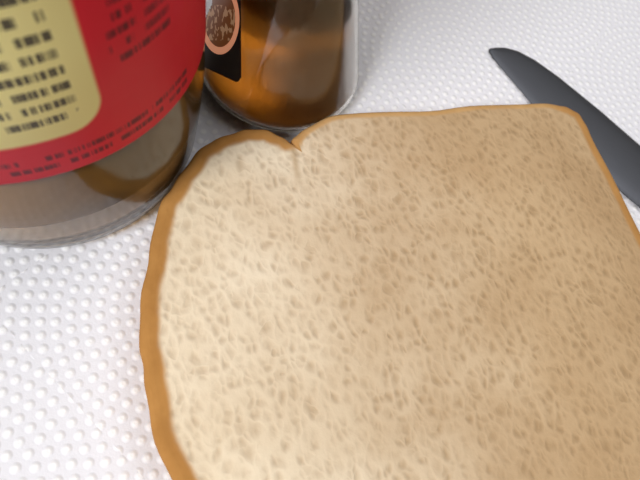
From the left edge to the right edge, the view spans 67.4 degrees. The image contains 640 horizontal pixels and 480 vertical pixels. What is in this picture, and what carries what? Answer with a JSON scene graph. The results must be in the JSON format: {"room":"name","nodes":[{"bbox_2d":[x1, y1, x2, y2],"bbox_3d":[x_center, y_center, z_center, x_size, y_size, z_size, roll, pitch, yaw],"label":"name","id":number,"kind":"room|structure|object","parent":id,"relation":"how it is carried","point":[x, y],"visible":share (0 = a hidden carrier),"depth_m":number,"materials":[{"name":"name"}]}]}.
{"room":"kitchen","nodes":[
{"label":"kitchen","id":0,"kind":"room"},
{"bbox_3d":[-0.112,0.165,0.941,3.800,0.100,3.800,2,68,-12],"label":"floor","id":1,"kind":"structure","parent":0,"visible":0},
{"bbox_3d":[0.664,0.135,0.682,0.100,0.725,0.740,2,68,-12],"label":"wall","id":2,"kind":"structure","parent":1,"relation":"on","visible":0},
{"bbox_3d":[0.082,-0.035,0.192,1.600,0.035,0.800,2,68,-12],"label":"countertop","id":3,"kind":"structure","parent":2,"relation":"on","visible":0},
{"bbox_2d":[0,0,639,479],"bbox_3d":[0.028,-0.025,0.156,0.340,0.001,0.320,2,68,-12],"label":"paper towel","id":4,"kind":"object","parent":3,"relation":"on","point":[74,403],"visible":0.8,"depth_m":0.12,"materials":[{"name":"white paper"}]},
{"bbox_2d":[0,0,205,248],"bbox_3d":[-0.056,-0.061,0.060,0.080,0.162,0.080,2,68,-12],"label":"jar","id":5,"kind":"object","parent":4,"relation":"on","point":[100,100],"visible":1,"depth_m":0.08,"materials":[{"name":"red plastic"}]},
{"bbox_2d":[204,0,358,131],"bbox_3d":[-0.001,-0.077,0.104,0.052,0.118,0.052,37,65,3],"label":"bottle","id":6,"kind":"object","parent":4,"relation":"on","point":[275,65],"visible":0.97,"depth_m":0.13,"materials":[{"name":"brown glass"}]},
{"bbox_2d":[139,103,639,479],"bbox_3d":[0.031,0.019,0.130,0.150,0.014,0.123,-9,70,-17],"label":"bread slice","id":7,"kind":"object","parent":4,"relation":"on","point":[453,293],"visible":1,"depth_m":0.12,"materials":[{"name":"beige food"}]},
{"bbox_2d":[489,48,639,207],"bbox_3d":[0.147,0.007,0.167,0.232,0.006,0.026,45,66,7],"label":"butter knife","id":8,"kind":"object","parent":4,"relation":"on","point":[620,153],"visible":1,"depth_m":0.18,"materials":[{"name":"silver metal"}]}
]}

